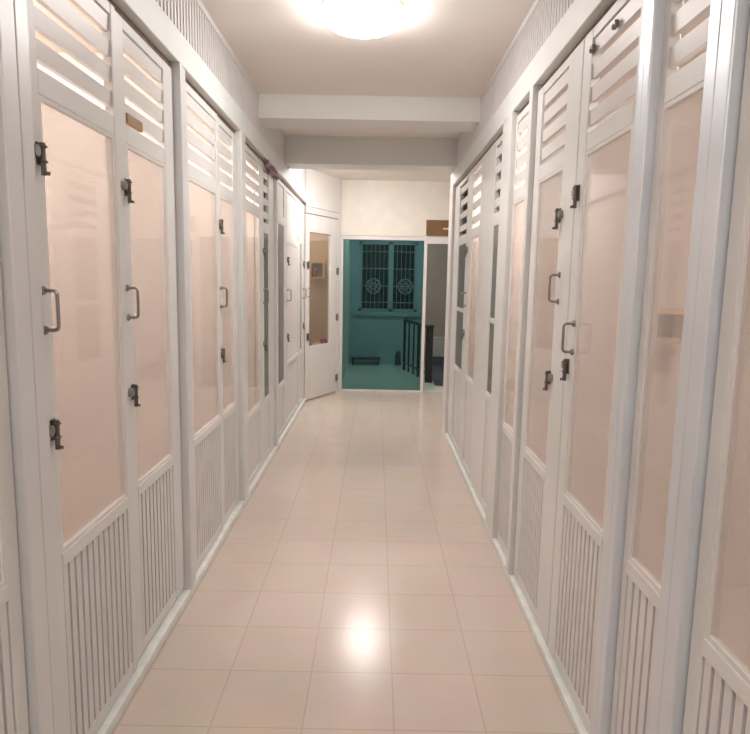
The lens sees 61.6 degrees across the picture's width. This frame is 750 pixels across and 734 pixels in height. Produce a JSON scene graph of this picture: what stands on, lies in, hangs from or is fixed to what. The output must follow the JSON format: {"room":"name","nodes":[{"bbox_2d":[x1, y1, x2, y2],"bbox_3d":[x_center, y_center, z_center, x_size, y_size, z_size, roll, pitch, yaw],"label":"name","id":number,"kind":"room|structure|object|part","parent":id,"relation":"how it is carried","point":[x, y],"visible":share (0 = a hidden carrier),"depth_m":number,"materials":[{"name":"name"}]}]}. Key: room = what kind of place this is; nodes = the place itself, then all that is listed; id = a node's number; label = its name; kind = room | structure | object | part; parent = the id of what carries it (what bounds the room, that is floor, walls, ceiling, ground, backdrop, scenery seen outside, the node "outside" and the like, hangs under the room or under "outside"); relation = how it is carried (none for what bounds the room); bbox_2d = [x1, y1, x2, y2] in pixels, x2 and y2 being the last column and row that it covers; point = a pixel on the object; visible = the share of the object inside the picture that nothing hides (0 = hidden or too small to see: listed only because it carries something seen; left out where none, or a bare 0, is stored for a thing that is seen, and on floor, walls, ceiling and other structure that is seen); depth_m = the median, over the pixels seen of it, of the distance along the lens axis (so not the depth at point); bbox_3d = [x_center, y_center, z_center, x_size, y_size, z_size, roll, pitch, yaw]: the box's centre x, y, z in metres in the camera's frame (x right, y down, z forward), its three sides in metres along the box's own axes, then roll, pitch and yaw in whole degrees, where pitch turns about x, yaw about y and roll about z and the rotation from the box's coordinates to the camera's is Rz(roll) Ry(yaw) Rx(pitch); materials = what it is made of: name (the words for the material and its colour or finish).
{"room":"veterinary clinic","nodes":[
{"label":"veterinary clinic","id":0,"kind":"room"},
{"bbox_2d":[37,52,165,543],"bbox_3d":[-1.495,-0.137,2.781,1.207,2.360,0.040,1,8,0],"label":"wall","id":1,"kind":"structure","parent":0,"point":[76,186],"depth_m":2.74,"materials":[{"name":"beige paint"},{"name":"aluminium"},{"name":"frosted glass"}]},
{"bbox_2d":[115,11,183,660],"bbox_3d":[-0.841,-0.065,2.418,0.073,2.230,0.576,1,8,0],"label":"door","id":2,"kind":"structure","parent":1,"relation":"in","point":[156,496],"depth_m":2.44,"materials":[{"name":"wood"}]},
{"bbox_3d":[-0.823,-0.218,2.141,0.042,0.125,0.025,1,8,0],"label":"handle","id":3,"kind":"part","parent":2,"relation":"part of","materials":[{"name":"metal"}]},
{"bbox_3d":[-0.876,0.720,2.507,0.025,0.568,0.399,1,8,0],"label":"slat panel","id":4,"kind":"part","parent":2,"relation":"part of","materials":[{"name":"white wood"}]},
{"bbox_2d":[96,398,305,733],"bbox_3d":[-0.894,1.005,3.067,0.112,0.042,9.000,1,8,0],"label":"baseboard","id":5,"kind":"structure","parent":1,"relation":"attached to","point":[152,649],"depth_m":2.62,"materials":[{"name":"white wood"}]},
{"bbox_2d":[0,262,28,733],"bbox_3d":[-0.856,0.155,0.851,0.034,2.240,1.200,1,8,0],"label":"door","id":6,"kind":"structure","parent":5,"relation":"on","point":[13,690],"depth_m":1.46,"materials":[{"name":"white wood"}]},
{"bbox_3d":[-0.871,0.917,0.956,0.025,0.618,1.108,1,8,0],"label":"slat panel","id":7,"kind":"part","parent":6,"relation":"part of","materials":[{"name":"white wood"}]},
{"bbox_2d":[0,0,64,733],"bbox_3d":[-0.848,0.051,1.513,0.066,2.275,0.130,1,8,0],"label":"post","id":8,"kind":"object","parent":5,"relation":"on","point":[19,229],"visible":0.94,"depth_m":1.49,"materials":[{"name":"white wood"}]},
{"bbox_2d":[27,0,136,733],"bbox_3d":[-0.835,0.017,1.855,0.073,2.240,0.548,1,8,0],"label":"door","id":9,"kind":"structure","parent":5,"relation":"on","point":[95,566],"depth_m":1.88,"materials":[{"name":"wood"}]},
{"bbox_3d":[-0.816,-0.142,1.587,0.042,0.125,0.025,1,8,0],"label":"handle","id":10,"kind":"part","parent":9,"relation":"part of","materials":[{"name":"metal"}]},
{"bbox_3d":[-0.869,0.798,1.975,0.025,0.578,0.461,1,8,0],"label":"slat panel","id":11,"kind":"part","parent":9,"relation":"part of","materials":[{"name":"white wood"}]},
{"bbox_2d":[170,62,195,589],"bbox_3d":[-0.845,-0.119,2.754,0.066,2.275,0.091,1,8,0],"label":"post","id":12,"kind":"object","parent":5,"relation":"on","point":[178,72],"visible":0.57,"depth_m":2.71,"materials":[{"name":"white wood"}]},
{"bbox_2d":[185,82,222,571],"bbox_3d":[-0.851,-0.154,3.102,0.034,2.240,0.599,1,8,0],"label":"door","id":13,"kind":"structure","parent":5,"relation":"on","point":[207,441],"depth_m":3.18,"materials":[{"name":"wood"}]},
{"bbox_3d":[-0.866,0.626,3.229,0.025,0.578,0.507,1,8,0],"label":"slat panel","id":14,"kind":"part","parent":13,"relation":"part of","materials":[{"name":"white wood"}]},
{"bbox_2d":[235,130,248,500],"bbox_3d":[-0.843,-0.281,3.942,0.066,2.275,0.148,1,8,0],"label":"post","id":15,"kind":"object","parent":5,"relation":"on","point":[240,137],"visible":0.61,"depth_m":3.89,"materials":[{"name":"white wood"}]},
{"bbox_2d":[246,145,262,485],"bbox_3d":[-0.848,-0.324,4.340,0.034,2.240,0.636,1,8,0],"label":"door","id":16,"kind":"structure","parent":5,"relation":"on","point":[255,415],"depth_m":4.50,"materials":[{"name":"wood"}]},
{"bbox_3d":[-0.869,0.545,4.429,0.018,0.413,0.504,1,8,0],"label":"slat panel","id":17,"kind":"part","parent":16,"relation":"part of","materials":[{"name":"white wood"}]},
{"bbox_2d":[274,170,278,445],"bbox_3d":[-0.839,-0.457,5.219,0.066,2.275,0.062,1,8,0],"label":"post","id":18,"kind":"object","parent":5,"relation":"on","point":[276,421],"visible":0.47,"depth_m":5.20,"materials":[{"name":"white wood"}]},
{"bbox_2d":[278,180,285,437],"bbox_3d":[-0.845,-0.491,5.564,0.034,2.240,0.615,1,8,0],"label":"door","id":19,"kind":"structure","parent":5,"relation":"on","point":[281,187],"depth_m":5.64,"materials":[{"name":"wood"}]},
{"bbox_3d":[-0.828,-1.432,5.395,0.012,0.261,0.461,1,8,0],"label":"panel","id":20,"kind":"part","parent":19,"relation":"part of","materials":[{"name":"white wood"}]},
{"bbox_3d":[-0.866,0.386,5.644,0.018,0.398,0.463,1,8,0],"label":"slat panel","id":21,"kind":"part","parent":19,"relation":"part of","materials":[{"name":"white wood"}]},
{"bbox_3d":[-0.837,-0.545,5.517,0.005,1.418,0.463,1,8,0],"label":"pane","id":22,"kind":"part","parent":19,"relation":"part of","materials":[{"name":"grey glass"}]},
{"bbox_2d":[299,201,306,404],"bbox_3d":[-0.822,-0.702,7.103,0.073,2.240,0.460,1,8,0],"label":"door","id":23,"kind":"structure","parent":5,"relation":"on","point":[301,206],"depth_m":7.09,"materials":[{"name":"wood"}]},
{"bbox_3d":[-0.825,-1.598,6.899,0.012,0.341,0.186,1,8,0],"label":"panel","id":24,"kind":"part","parent":23,"relation":"part of","materials":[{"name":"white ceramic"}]},
{"bbox_3d":[-0.861,0.111,7.133,0.018,0.538,0.188,1,8,0],"label":"slat panel","id":25,"kind":"part","parent":23,"relation":"part of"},
{"bbox_3d":[-0.833,-0.780,7.011,0.005,1.198,0.188,1,8,0],"label":"pane","id":26,"kind":"part","parent":23,"relation":"part of","materials":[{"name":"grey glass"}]},
{"bbox_3d":[-0.841,-0.702,7.103,0.034,2.240,0.460,1,8,0],"label":"frame","id":27,"kind":"part","parent":23,"relation":"part of","materials":[{"name":"wood"}]},
{"bbox_2d":[34,0,203,123],"bbox_3d":[-1.468,-1.463,3.618,1.210,0.040,7.160,1,8,0],"label":"ceiling","id":28,"kind":"structure","parent":0,"point":[38,36],"depth_m":2.37,"materials":[{"name":"paint"}]},
{"bbox_2d":[187,124,229,433],"bbox_3d":[-1.492,-0.297,3.950,1.207,2.360,0.040,1,8,0],"label":"wall","id":29,"kind":"structure","parent":0,"point":[199,198],"depth_m":3.91,"materials":[{"name":"beige paint"},{"name":"aluminium"},{"name":"frosted glass"}]},
{"bbox_2d":[217,117,239,525],"bbox_3d":[-0.838,-0.227,3.635,0.073,2.240,0.460,1,8,0],"label":"door","id":30,"kind":"structure","parent":29,"relation":"in","point":[230,414],"depth_m":3.70,"materials":[{"name":"wood"}]},
{"bbox_3d":[-0.820,-0.378,3.412,0.042,0.125,0.025,1,8,0],"label":"handle","id":31,"kind":"part","parent":30,"relation":"part of","materials":[{"name":"metal"}]},
{"bbox_3d":[-0.873,0.562,3.728,0.025,0.568,0.318,1,8,0],"label":"slat panel","id":32,"kind":"part","parent":30,"relation":"part of","materials":[{"name":"white wood"}]},
{"bbox_2d":[246,162,255,411],"bbox_3d":[-1.490,-0.394,4.653,1.207,2.360,0.040,1,8,0],"label":"wall","id":33,"kind":"structure","parent":0,"point":[250,219],"depth_m":4.63,"materials":[{"name":"beige paint"}]},
{"bbox_2d":[262,162,274,463],"bbox_3d":[-0.827,-0.403,4.923,0.073,2.240,0.529,1,8,0],"label":"door","id":34,"kind":"structure","parent":33,"relation":"in","point":[268,188],"depth_m":4.92,"materials":[{"name":"wood"}]},
{"bbox_3d":[-0.809,-0.526,4.680,0.042,0.125,0.025,1,8,0],"label":"handle","id":35,"kind":"part","parent":34,"relation":"part of","materials":[{"name":"metal"}]},
{"bbox_3d":[-0.840,-0.391,4.834,0.005,1.278,0.237,1,8,0],"label":"pane","id":36,"kind":"part","parent":34,"relation":"part of","materials":[{"name":"grey glass"}]},
{"bbox_3d":[-0.867,0.475,4.953,0.018,0.408,0.237,1,8,0],"label":"slat panel","id":37,"kind":"part","parent":34,"relation":"part of","materials":[{"name":"white wood"}]},
{"bbox_2d":[264,160,278,179],"bbox_3d":[-0.786,-1.504,4.802,0.045,0.078,0.488,1,8,0],"label":"cloth","id":38,"kind":"object","parent":34,"relation":"attached to","point":[270,168],"visible":1,"depth_m":4.74,"materials":[{"name":"pink fabric"}]},
{"bbox_2d":[255,179,264,295],"bbox_3d":[-1.487,-0.565,5.902,1.207,2.360,0.040,1,8,0],"label":"wall","id":39,"kind":"structure","parent":0,"point":[263,179],"depth_m":5.76,"materials":[{"name":"beige paint"}]},
{"bbox_2d":[286,187,298,425],"bbox_3d":[-0.824,-0.600,6.359,0.073,2.240,0.960,1,8,0],"label":"door","id":40,"kind":"structure","parent":39,"relation":"in","point":[292,202],"depth_m":6.35,"materials":[{"name":"wood"}]},
{"bbox_3d":[-0.862,0.203,6.460,0.018,0.538,0.868,1,8,0],"label":"slat panel","id":41,"kind":"part","parent":40,"relation":"part of","materials":[{"name":"white wood"}]},
{"bbox_3d":[-0.827,-1.476,6.229,0.012,0.401,0.866,1,8,0],"label":"panel","id":42,"kind":"part","parent":40,"relation":"part of","materials":[{"name":"white wood"}]},
{"bbox_3d":[-0.835,-0.658,6.341,0.005,1.138,0.868,1,8,0],"label":"pane","id":43,"kind":"part","parent":40,"relation":"part of","materials":[{"name":"white plastic"}]},
{"bbox_2d":[303,169,341,212],"bbox_3d":[-0.627,-2.103,7.553,0.054,0.421,0.827,5,9,26],"label":"wall","id":44,"kind":"structure","parent":0,"point":[323,190],"depth_m":7.51,"materials":[{"name":"white paint"}]},
{"bbox_2d":[107,0,302,203],"bbox_3d":[-0.840,-1.372,3.650,0.020,0.035,7.200,1,8,0],"label":"trim","id":45,"kind":"structure","parent":44,"relation":"attached to","point":[117,9],"depth_m":2.43,"materials":[{"name":"white wood"}]},
{"bbox_2d":[112,0,306,202],"bbox_3d":[-0.844,-1.329,2.747,0.102,0.125,9.000,1,8,0],"label":"beam","id":46,"kind":"structure","parent":44,"relation":"attached to","point":[148,16],"depth_m":2.83,"materials":[{"name":"wood"}]},
{"bbox_2d":[155,0,305,189],"bbox_3d":[-0.827,-1.522,2.720,0.050,0.266,9.000,1,8,0],"label":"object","id":47,"kind":"structure","parent":44,"relation":"attached to","point":[191,18],"depth_m":3.27,"materials":[{"name":"white wood"}]},
{"bbox_2d":[304,206,340,399],"bbox_3d":[-0.634,-0.759,7.729,0.095,2.280,0.827,5,9,26],"label":"door","id":48,"kind":"structure","parent":44,"relation":"in","point":[321,361],"depth_m":7.79,"materials":[{"name":"white wood"}]},
{"bbox_2d":[306,213,345,345],"bbox_3d":[-1.259,-1.184,9.177,1.640,2.706,0.100,1,8,0],"label":"wall","id":49,"kind":"structure","parent":0,"point":[318,301],"depth_m":9.14,"materials":[{"name":"beige paint"}]},
{"bbox_2d":[310,261,324,278],"bbox_3d":[-0.830,-1.392,9.047,0.200,0.240,0.100,1,8,0],"label":"cubby","id":50,"kind":"object","parent":49,"relation":"attached to","point":[320,265],"visible":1,"depth_m":9.08,"materials":[{"name":"brown wood"}]},
{"bbox_2d":[312,266,317,276],"bbox_3d":[-0.866,-1.369,9.050,0.080,0.156,0.080,1,8,0],"label":"cat","id":51,"kind":"object","parent":50,"relation":"in","point":[314,274],"visible":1,"depth_m":9.03},
{"bbox_2d":[332,218,350,390],"bbox_3d":[-0.508,-1.224,9.574,0.140,2.706,2.900,1,8,0],"label":"wall","id":52,"kind":"structure","parent":0,"point":[346,253],"depth_m":9.56,"materials":[{"name":"paint"}]},
{"bbox_2d":[201,0,534,181],"bbox_3d":[-0.013,-1.956,4.577,4.100,0.120,12.800,1,8,0],"label":"ceiling","id":53,"kind":"structure","parent":0,"point":[441,48],"depth_m":3.49,"materials":[{"name":"paint"}]},
{"bbox_2d":[320,0,404,38],"bbox_3d":[-0.058,-1.617,2.928,0.398,0.104,0.398,1,8,0],"label":"ceiling light","id":54,"kind":"object","parent":53,"relation":"attached to","point":[364,19],"visible":1,"depth_m":2.84,"materials":[{"name":"luminous white frosted glass"}]},
{"bbox_2d":[258,94,480,131],"bbox_3d":[-0.038,-1.802,4.474,1.556,0.158,0.305,1,8,0],"label":"ceiling beam","id":55,"kind":"structure","parent":53,"relation":"attached to","point":[281,111],"depth_m":4.33,"materials":[{"name":"paint"}]},
{"bbox_2d":[285,135,456,171],"bbox_3d":[-0.014,-1.929,5.701,4.100,0.239,0.280,1,8,0],"label":"ceiling beam","id":56,"kind":"structure","parent":53,"relation":"attached to","point":[301,152],"depth_m":5.57,"materials":[{"name":"paint"}]},
{"bbox_2d":[340,180,450,236],"bbox_3d":[0.777,-2.007,8.030,2.520,0.686,0.080,1,8,0],"label":"wall","id":57,"kind":"structure","parent":0,"point":[368,207],"depth_m":7.99,"materials":[{"name":"beige paint"}]},
{"bbox_2d":[426,220,448,235],"bbox_3d":[0.823,-1.769,8.013,0.340,0.200,0.015,1,8,0],"label":"wall sign","id":58,"kind":"object","parent":57,"relation":"attached to","point":[433,227],"visible":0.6,"depth_m":8.01,"materials":[{"name":"brown wood"}]},
{"bbox_2d":[427,237,447,243],"bbox_3d":[1.349,-1.613,8.078,1.352,0.083,0.050,1,8,0],"label":"trim","id":59,"kind":"structure","parent":57,"relation":"attached to","point":[431,240],"depth_m":8.05,"materials":[{"name":"white paint"}]},
{"bbox_2d":[349,240,447,364],"bbox_3d":[0.795,-1.391,10.971,2.460,2.706,0.120,1,8,0],"label":"wall","id":60,"kind":"structure","parent":0,"point":[369,336],"depth_m":10.99,"materials":[{"name":"paint"}]},
{"bbox_2d":[355,241,419,315],"bbox_3d":[0.227,-1.526,10.908,1.140,1.270,0.130,1,8,0],"label":"window","id":61,"kind":"structure","parent":60,"relation":"in","point":[365,311],"depth_m":10.92,"materials":[{"name":"paint"}]},
{"bbox_3d":[0.216,-0.927,10.955,1.140,0.070,0.060,1,8,0],"label":"sill","id":62,"kind":"part","parent":61,"relation":"part of","materials":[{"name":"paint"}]},
{"bbox_2d":[360,242,416,310],"bbox_3d":[0.228,-1.559,10.891,0.980,1.160,0.024,1,8,0],"label":"window grille","id":63,"kind":"object","parent":61,"relation":"attached to","point":[362,251],"visible":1,"depth_m":10.90,"materials":[{"name":"white metal"}]},
{"bbox_2d":[432,356,443,365],"bbox_3d":[1.500,-0.102,11.005,1.000,0.170,0.160,1,8,0],"label":"baseboard","id":64,"kind":"structure","parent":60,"relation":"attached to","point":[437,360],"depth_m":10.92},
{"bbox_2d":[111,363,749,733],"bbox_3d":[-0.067,0.841,4.935,4.100,0.132,12.750,1,8,0],"label":"floor","id":65,"kind":"structure","parent":0,"point":[361,585],"depth_m":2.81,"materials":[{"name":"beige tile"}]},
{"bbox_2d":[351,357,379,365],"bbox_3d":[-0.160,-0.103,10.948,0.500,0.125,0.200,1,8,0],"label":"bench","id":66,"kind":"object","parent":65,"relation":"on","point":[352,358],"visible":1,"depth_m":10.84,"materials":[{"name":"wood"}]},
{"bbox_2d":[340,235,427,391],"bbox_3d":[0.102,-0.679,8.209,1.105,2.020,0.070,1,8,0],"label":"door frame","id":67,"kind":"structure","parent":65,"relation":"on","point":[350,237],"depth_m":8.15,"materials":[{"name":"white wood"}]},
{"bbox_2d":[395,351,400,365],"bbox_3d":[0.401,-0.157,10.959,0.120,0.250,0.120,1,8,0],"label":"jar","id":68,"kind":"object","parent":65,"relation":"on","point":[397,354],"visible":1,"depth_m":10.92,"materials":[{"name":"ceramic"}]},
{"bbox_2d":[403,318,434,382],"bbox_3d":[0.621,-0.288,9.707,0.136,0.858,1.374,-1,8,-15],"label":"stair railing","id":69,"kind":"object","parent":65,"relation":"on","point":[428,349],"visible":0.94,"depth_m":9.56,"materials":[{"name":"black metal"}]},
{"bbox_3d":[0.635,-0.343,9.727,0.055,0.754,1.287,-1,8,-13],"label":"handrail","id":70,"kind":"part","parent":69,"relation":"part of","materials":[{"name":"black metal"}]},
{"bbox_3d":[-0.751,-0.075,9.167,0.320,0.530,0.220,1,8,0],"label":"shelf","id":71,"kind":"object","parent":65,"relation":"on","visible":0},
{"bbox_2d":[319,339,327,343],"bbox_3d":[-0.730,-0.366,9.127,0.156,0.060,0.156,1,8,0],"label":"bowl","id":72,"kind":"object","parent":71,"relation":"on","point":[322,341],"visible":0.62,"depth_m":9.07,"materials":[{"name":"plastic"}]},
{"bbox_2d":[433,337,444,355],"bbox_3d":[1.505,-0.351,10.980,1.000,0.330,0.140,1,8,0],"label":"wall","id":73,"kind":"structure","parent":0,"point":[438,342],"depth_m":10.91,"materials":[{"name":"paint"}]},
{"bbox_2d":[463,190,467,234],"bbox_3d":[1.384,-0.526,6.021,1.251,2.360,0.040,1,8,0],"label":"wall","id":74,"kind":"structure","parent":0,"point":[466,192],"depth_m":5.87,"materials":[{"name":"grey paint"}]},
{"bbox_2d":[470,176,481,378],"bbox_3d":[1.381,-0.382,4.971,1.251,2.360,0.040,1,8,0],"label":"wall","id":75,"kind":"structure","parent":0,"point":[479,179],"depth_m":4.93,"materials":[{"name":"beige paint"}]},
{"bbox_2d":[458,157,482,479],"bbox_3d":[0.695,-0.339,4.668,0.073,2.240,0.625,1,8,0],"label":"door","id":76,"kind":"structure","parent":75,"relation":"in","point":[467,383],"depth_m":4.73,"materials":[{"name":"wood"}]},
{"bbox_3d":[0.683,-0.525,4.882,0.042,0.125,0.025,1,8,0],"label":"handle","id":77,"kind":"part","parent":76,"relation":"part of","materials":[{"name":"metal"}]},
{"bbox_3d":[0.704,0.437,4.663,0.018,0.623,0.373,1,8,0],"label":"slat panel","id":78,"kind":"part","parent":76,"relation":"part of","materials":[{"name":"white wood"}]},
{"bbox_2d":[509,128,527,428],"bbox_3d":[1.377,-0.179,3.485,1.251,2.360,0.040,1,8,0],"label":"wall","id":79,"kind":"structure","parent":0,"point":[526,131],"depth_m":3.44,"materials":[{"name":"beige paint"}]},
{"bbox_2d":[470,134,502,513],"bbox_3d":[0.713,-0.244,3.978,0.034,2.240,0.752,1,8,0],"label":"door","id":80,"kind":"structure","parent":79,"relation":"in","point":[491,181],"depth_m":3.98,"materials":[{"name":"wood"}]},
{"bbox_3d":[0.702,0.532,3.857,0.018,0.653,0.250,1,8,0],"label":"slat panel","id":81,"kind":"part","parent":80,"relation":"part of","materials":[{"name":"white wood"}]},
{"bbox_3d":[0.708,-0.335,3.739,0.005,1.033,0.250,1,8,0],"label":"pane","id":82,"kind":"part","parent":80,"relation":"part of","materials":[{"name":"grey glass"}]},
{"bbox_2d":[531,77,749,584],"bbox_3d":[1.376,-0.106,2.955,1.251,2.360,0.040,1,8,0],"label":"wall","id":83,"kind":"structure","parent":0,"point":[611,162],"depth_m":2.94,"materials":[{"name":"beige paint"},{"name":"aluminium"},{"name":"glass"}]},
{"bbox_2d":[442,428,587,733],"bbox_3d":[0.708,1.127,2.404,0.112,0.042,7.660,1,8,0],"label":"baseboard","id":84,"kind":"structure","parent":83,"relation":"attached to","point":[573,715],"depth_m":2.62,"materials":[{"name":"white wood"}]},
{"bbox_2d":[442,185,457,432],"bbox_3d":[0.712,-0.522,5.915,0.066,2.275,0.254,1,8,0],"label":"post","id":85,"kind":"object","parent":84,"relation":"on","point":[453,188],"visible":0.53,"depth_m":5.84,"materials":[{"name":"white wood"}]},
{"bbox_2d":[447,174,468,453],"bbox_3d":[0.716,-0.437,5.386,0.034,2.240,0.805,1,8,0],"label":"door","id":86,"kind":"structure","parent":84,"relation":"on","point":[459,261],"depth_m":5.38,"materials":[{"name":"wood"}]},
{"bbox_3d":[0.705,0.349,5.338,0.018,0.613,0.463,1,8,0],"label":"slat panel","id":87,"kind":"part","parent":86,"relation":"part of","materials":[{"name":"white wood"}]},
{"bbox_3d":[0.711,-0.503,5.221,0.005,1.043,0.463,1,8,0],"label":"pane","id":88,"kind":"part","parent":86,"relation":"part of","materials":[{"name":"grey glass"}]},
{"bbox_2d":[485,111,523,538],"bbox_3d":[0.706,-0.187,3.470,0.066,2.275,0.258,1,8,0],"label":"post","id":89,"kind":"object","parent":84,"relation":"on","point":[509,126],"visible":0.66,"depth_m":3.40,"materials":[{"name":"white wood"}]},
{"bbox_2d":[497,104,528,556],"bbox_3d":[0.711,-0.132,3.161,0.034,2.240,0.358,1,8,0],"label":"door","id":90,"kind":"structure","parent":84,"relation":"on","point":[522,119],"depth_m":3.27,"materials":[{"name":"wood"}]},
{"bbox_3d":[0.697,0.649,3.280,0.025,0.578,0.301,1,8,0],"label":"slat panel","id":91,"kind":"part","parent":90,"relation":"part of","materials":[{"name":"white wood"}]},
{"bbox_2d":[506,85,541,574],"bbox_3d":[0.705,-0.115,2.946,0.066,2.275,0.061,1,8,0],"label":"post","id":92,"kind":"object","parent":84,"relation":"on","point":[533,98],"visible":0.54,"depth_m":2.91,"materials":[{"name":"white wood"}]},
{"bbox_2d":[591,0,665,733],"bbox_3d":[0.702,0.053,1.719,0.066,2.275,0.088,1,8,0],"label":"post","id":93,"kind":"object","parent":84,"relation":"on","point":[653,21],"visible":0.58,"depth_m":1.68,"materials":[{"name":"white wood"}]},
{"bbox_2d":[610,0,710,733],"bbox_3d":[0.707,0.089,1.546,0.034,2.240,0.253,1,8,0],"label":"door","id":94,"kind":"structure","parent":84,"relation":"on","point":[640,590],"depth_m":1.60,"materials":[{"name":"wood"}]},
{"bbox_3d":[0.693,0.866,1.645,0.025,0.593,0.217,1,8,0],"label":"slat panel","id":95,"kind":"part","parent":94,"relation":"part of","materials":[{"name":"white wood"}]},
{"bbox_2d":[648,0,749,733],"bbox_3d":[0.701,0.103,1.356,0.066,2.275,0.113,1,8,0],"label":"post","id":96,"kind":"object","parent":84,"relation":"on","point":[729,19],"visible":0.69,"depth_m":1.31,"materials":[{"name":"white wood"}]},
{"bbox_2d":[682,16,749,733],"bbox_3d":[0.705,0.195,0.777,0.034,2.240,1.050,1,8,0],"label":"door","id":97,"kind":"structure","parent":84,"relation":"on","point":[717,701],"depth_m":1.25,"materials":[{"name":"wood"}]},
{"bbox_3d":[0.691,0.963,0.882,0.025,0.608,0.958,1,8,0],"label":"slat panel","id":98,"kind":"part","parent":97,"relation":"part of","materials":[{"name":"white wood"}]},
{"bbox_2d":[514,39,584,646],"bbox_3d":[0.690,-0.057,2.608,0.073,2.240,0.614,1,8,0],"label":"door","id":99,"kind":"structure","parent":83,"relation":"in","point":[537,481],"depth_m":2.54,"materials":[{"name":"wood"}]},
{"bbox_3d":[0.695,0.721,2.755,0.025,0.578,0.372,1,8,0],"label":"slat panel","id":100,"kind":"part","parent":99,"relation":"part of","materials":[{"name":"white wood"}]},
{"bbox_3d":[0.679,-0.299,2.391,0.042,0.125,0.025,1,8,0],"label":"handle","id":101,"kind":"part","parent":99,"relation":"part of","materials":[{"name":"metal"}]},
{"bbox_2d":[548,0,643,733],"bbox_3d":[0.689,0.022,2.035,0.073,2.240,0.534,1,8,0],"label":"door","id":102,"kind":"structure","parent":83,"relation":"in","point":[579,545],"depth_m":2.10,"materials":[{"name":"wood"}]},
{"bbox_3d":[0.676,-0.103,2.207,0.042,0.125,0.025,1,8,0],"label":"handle","id":103,"kind":"part","parent":102,"relation":"part of","materials":[{"name":"metal"}]},
{"bbox_3d":[0.694,0.807,2.126,0.025,0.578,0.398,1,8,0],"label":"slat panel","id":104,"kind":"part","parent":102,"relation":"part of","materials":[{"name":"white wood"}]},
{"bbox_2d":[656,308,683,343],"bbox_3d":[1.293,-0.187,2.840,0.200,0.148,0.160,1,8,0],"label":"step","id":105,"kind":"structure","parent":83,"relation":"attached to","point":[670,321],"depth_m":2.87,"materials":[{"name":"brown wood"}]},
{"bbox_2d":[600,0,709,76],"bbox_3d":[1.398,-1.319,2.965,1.254,0.040,5.840,1,8,0],"label":"ceiling","id":106,"kind":"structure","parent":0,"point":[705,16],"depth_m":2.41,"materials":[{"name":"paint"}]},
{"bbox_3d":[0.709,0.400,-0.664,0.060,2.315,1.780,1,8,0],"label":"wall","id":107,"kind":"structure","parent":0,"visible":0},
{"bbox_2d":[453,0,573,171],"bbox_3d":[0.738,-1.401,2.057,0.050,0.266,7.660,1,8,0],"label":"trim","id":108,"kind":"structure","parent":107,"relation":"attached to","point":[543,16],"depth_m":3.18,"materials":[{"name":"white wood"}]},
{"bbox_2d":[450,0,613,187],"bbox_3d":[0.748,-1.208,2.084,0.102,0.125,7.660,1,8,0],"label":"beam","id":109,"kind":"structure","parent":107,"relation":"attached to","point":[581,15],"depth_m":2.65,"materials":[{"name":"paint"}]},
{"bbox_2d":[458,0,616,184],"bbox_3d":[0.745,-1.251,2.986,0.020,0.035,5.860,1,8,0],"label":"trim","id":110,"kind":"structure","parent":107,"relation":"attached to","point":[614,1],"depth_m":2.40,"materials":[{"name":"white wood"}]}
]}

